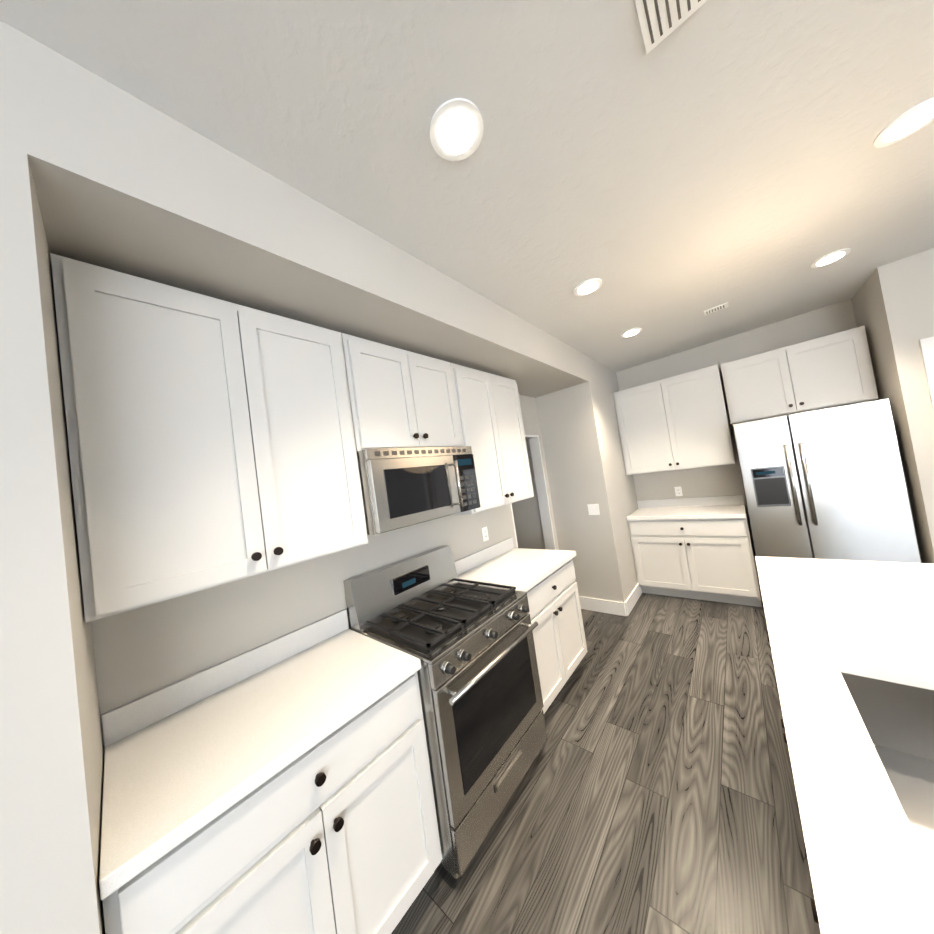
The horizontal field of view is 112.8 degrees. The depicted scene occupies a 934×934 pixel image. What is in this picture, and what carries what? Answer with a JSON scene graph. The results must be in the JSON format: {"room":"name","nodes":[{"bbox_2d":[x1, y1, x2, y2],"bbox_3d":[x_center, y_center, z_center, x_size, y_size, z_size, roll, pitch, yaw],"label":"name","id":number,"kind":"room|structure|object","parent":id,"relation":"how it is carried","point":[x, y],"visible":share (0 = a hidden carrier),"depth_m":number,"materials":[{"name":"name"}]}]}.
{"room":"kitchen","nodes":[
{"label":"kitchen","id":0,"kind":"room"},
{"bbox_2d":[0,20,639,933],"bbox_3d":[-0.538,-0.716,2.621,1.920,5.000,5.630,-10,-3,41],"label":"wall","id":1,"kind":"structure","parent":0,"point":[98,170],"depth_m":0.91,"materials":[{"name":"beige paint"}]},
{"bbox_2d":[50,253,367,622],"bbox_3d":[-0.922,-0.101,1.264,0.372,1.030,0.851,-10,-3,41],"label":"upper cabinet","id":2,"kind":"object","parent":1,"relation":"attached to","point":[211,442],"visible":1,"depth_m":1.04,"materials":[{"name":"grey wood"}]},
{"bbox_2d":[341,333,461,451],"bbox_3d":[-0.425,-0.373,1.884,0.372,0.585,0.762,-10,-3,41],"label":"upper cabinet","id":3,"kind":"object","parent":1,"relation":"attached to","point":[400,398],"visible":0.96,"depth_m":1.71,"materials":[{"name":"grey wood"}]},
{"bbox_2d":[357,446,479,534],"bbox_3d":[-0.320,0.112,1.834,0.467,0.402,0.758,-10,-3,41],"label":"microwave","id":4,"kind":"object","parent":3,"relation":"attached to","point":[402,487],"visible":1,"depth_m":1.61,"materials":[{"name":"silver metal"}]},
{"bbox_2d":[482,526,488,541],"bbox_3d":[0.156,0.571,2.641,0.007,0.115,0.070,-10,-3,41],"label":"outlet","id":5,"kind":"object","parent":1,"relation":"attached to","point":[485,534],"visible":1,"depth_m":2.64,"materials":[{"name":"white plastic"}]},
{"bbox_2d":[450,363,533,514],"bbox_3d":[0.126,-0.205,2.478,0.372,1.030,0.825,-10,-3,41],"label":"upper cabinet","id":6,"kind":"object","parent":1,"relation":"attached to","point":[492,433],"visible":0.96,"depth_m":2.33,"materials":[{"name":"grey wood"}]},
{"bbox_2d":[510,435,555,549],"bbox_3d":[0.675,0.653,3.313,0.120,2.000,0.780,-10,-3,41],"label":"door frame","id":7,"kind":"structure","parent":1,"relation":"attached to","point":[534,442],"depth_m":3.60,"materials":[{"name":"white wood"}]},
{"bbox_2d":[587,504,599,514],"bbox_3d":[1.352,0.455,3.313,0.115,0.115,0.010,-10,-3,41],"label":"light switch","id":8,"kind":"object","parent":1,"relation":"attached to","point":[593,509],"visible":1,"depth_m":3.31,"materials":[{"name":"white plastic"}]},
{"bbox_2d":[579,596,625,615],"bbox_3d":[1.369,1.498,3.368,0.620,0.135,0.040,-10,-3,41],"label":"baseboard","id":9,"kind":"structure","parent":1,"relation":"attached to","point":[593,604],"depth_m":3.30,"materials":[{"name":"white wood"}]},
{"bbox_2d":[624,583,641,615],"bbox_3d":[1.997,1.417,3.597,0.016,0.135,1.166,-10,-3,41],"label":"baseboard","id":10,"kind":"structure","parent":1,"relation":"attached to","point":[625,608],"depth_m":3.34,"materials":[{"name":"white wood"}]},
{"bbox_2d":[0,0,933,371],"bbox_3d":[-0.704,-1.077,0.197,13.600,0.100,9.800,-10,-3,41],"label":"ceiling","id":11,"kind":"structure","parent":0,"point":[682,178],"depth_m":1.06,"materials":[{"name":"white paint"}]},
{"bbox_2d":[429,98,483,160],"bbox_3d":[-0.034,-1.087,1.008,0.176,0.011,0.176,-10,-3,41],"label":"recessed light","id":12,"kind":"object","parent":11,"relation":"in","point":[456,129],"visible":1,"depth_m":0.99,"materials":[{"name":"white plastic"}]},
{"bbox_2d":[573,278,601,295],"bbox_3d":[0.784,-1.165,2.016,0.176,0.011,0.176,-10,-3,41],"label":"recessed light","id":13,"kind":"object","parent":11,"relation":"in","point":[588,287],"visible":1,"depth_m":2.00,"materials":[{"name":"white plastic"}]},
{"bbox_2d":[621,327,641,337],"bbox_3d":[1.515,-1.238,2.862,0.176,0.011,0.176,-10,-3,41],"label":"recessed light","id":14,"kind":"object","parent":11,"relation":"in","point":[631,332],"visible":0.94,"depth_m":2.85,"materials":[{"name":"white plastic"}]},
{"bbox_2d":[635,0,706,53],"bbox_3d":[0.590,-1.188,0.699,0.360,0.009,0.160,-10,-3,41],"label":"ceiling vent","id":15,"kind":"object","parent":11,"relation":"in","point":[660,20],"visible":1,"depth_m":0.80,"materials":[{"name":"white plastic"}]},
{"bbox_2d":[704,302,728,314],"bbox_3d":[2.100,-1.332,2.614,0.160,0.009,0.100,-10,-3,41],"label":"ceiling vent","id":16,"kind":"object","parent":11,"relation":"in","point":[716,308],"visible":0.98,"depth_m":2.60,"materials":[{"name":"white plastic"}]},
{"bbox_2d":[811,248,850,267],"bbox_3d":[2.443,-1.401,2.086,0.176,0.011,0.176,-10,-3,41],"label":"recessed light","id":17,"kind":"object","parent":11,"relation":"in","point":[829,258],"visible":0.96,"depth_m":2.07,"materials":[{"name":"white plastic"}]},
{"bbox_2d":[874,97,933,147],"bbox_3d":[1.715,-1.330,1.198,0.176,0.011,0.176,-10,-3,41],"label":"recessed light","id":18,"kind":"object","parent":11,"relation":"in","point":[913,120],"visible":1,"depth_m":1.20,"materials":[{"name":"white plastic"}]},
{"bbox_2d":[391,588,820,933],"bbox_3d":[-0.301,1.732,0.090,13.600,0.100,9.800,-10,-3,41],"label":"floor","id":19,"kind":"structure","parent":0,"point":[654,792],"depth_m":1.43,"materials":[{"name":"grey wood"}]},
{"bbox_2d":[99,609,441,933],"bbox_3d":[-0.633,1.256,1.131,0.625,1.015,0.851,-10,-3,41],"label":"base cabinet","id":20,"kind":"object","parent":19,"relation":"on","point":[282,784],"visible":0.98,"depth_m":0.97,"materials":[{"name":"grey wood"}]},
{"bbox_2d":[343,545,546,879],"bbox_3d":[-0.073,1.121,1.707,0.725,1.165,0.755,-10,-3,41],"label":"range","id":21,"kind":"object","parent":19,"relation":"on","point":[471,647],"visible":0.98,"depth_m":1.49,"materials":[{"name":"silver metal"}]},
{"bbox_2d":[454,537,586,713],"bbox_3d":[0.431,1.150,2.364,0.625,1.015,0.875,-10,-3,41],"label":"base cabinet","id":22,"kind":"object","parent":19,"relation":"on","point":[544,579],"visible":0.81,"depth_m":2.23,"materials":[{"name":"grey wood"}]},
{"bbox_2d":[626,495,761,606],"bbox_3d":[2.494,0.896,3.478,1.045,1.015,0.625,-10,-3,41],"label":"base cabinet","id":23,"kind":"object","parent":19,"relation":"on","point":[699,548],"visible":1,"depth_m":3.26,"materials":[{"name":"grey wood"}]},
{"bbox_2d":[733,398,921,562],"bbox_3d":[3.154,0.395,2.809,0.910,1.770,0.673,-10,-3,41],"label":"fridge","id":24,"kind":"object","parent":19,"relation":"on","point":[828,483],"visible":0.65,"depth_m":2.56,"materials":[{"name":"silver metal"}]},
{"bbox_2d":[758,572,933,921],"bbox_3d":[1.389,1.023,0.801,0.767,0.875,2.110,-10,-3,41],"label":"kitchen island","id":25,"kind":"object","parent":19,"relation":"on","point":[899,714],"depth_m":0.86,"materials":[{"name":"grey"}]},
{"bbox_2d":[755,556,933,933],"bbox_3d":[1.415,0.554,0.723,1.020,0.039,2.115,-10,-3,41],"label":"island countertop","id":26,"kind":"structure","parent":25,"relation":"on","point":[871,867],"depth_m":0.75,"materials":[{"name":"white stone"}]},
{"bbox_2d":[616,300,852,587],"bbox_3d":[4.634,-0.338,2.020,7.970,2.740,0.120,-10,-3,41],"label":"wall","id":27,"kind":"structure","parent":0,"point":[721,480],"depth_m":3.47,"materials":[{"name":"beige paint"}]},
{"bbox_2d":[613,364,734,474],"bbox_3d":[2.372,-0.488,3.628,1.030,1.040,0.372,-10,-3,41],"label":"upper cabinet","id":28,"kind":"object","parent":27,"relation":"attached to","point":[679,422],"visible":1,"depth_m":3.46,"materials":[{"name":"grey wood"}]},
{"bbox_2d":[674,487,682,495],"bbox_3d":[2.571,0.297,3.771,0.070,0.115,0.007,-10,-3,41],"label":"outlet","id":29,"kind":"object","parent":27,"relation":"attached to","point":[678,491],"visible":1,"depth_m":3.77,"materials":[{"name":"white plastic"}]},
{"bbox_2d":[721,326,878,424],"bbox_3d":[3.091,-0.818,2.978,0.935,0.620,0.372,-10,-3,41],"label":"upper cabinet","id":30,"kind":"object","parent":27,"relation":"attached to","point":[831,370],"visible":0.98,"depth_m":2.82,"materials":[{"name":"grey wood"}]},
{"bbox_2d":[848,279,923,562],"bbox_3d":[3.549,-0.164,2.508,0.130,2.740,0.540,-10,-3,41],"label":"wall","id":31,"kind":"structure","parent":0,"point":[863,307],"depth_m":2.52,"materials":[{"name":"beige paint"}]},
{"bbox_2d":[868,248,933,563],"bbox_3d":[3.666,-0.201,1.961,1.030,2.740,0.110,-10,-3,41],"label":"wall","id":32,"kind":"structure","parent":0,"point":[902,289],"depth_m":2.24,"materials":[{"name":"beige paint"}]},
{"bbox_2d":[919,336,933,411],"bbox_3d":[3.703,0.098,1.942,0.804,2.137,0.128,-10,-3,41],"label":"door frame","id":33,"kind":"structure","parent":32,"relation":"attached to","point":[927,347],"depth_m":2.18,"materials":[{"name":"white wood"}]}
]}

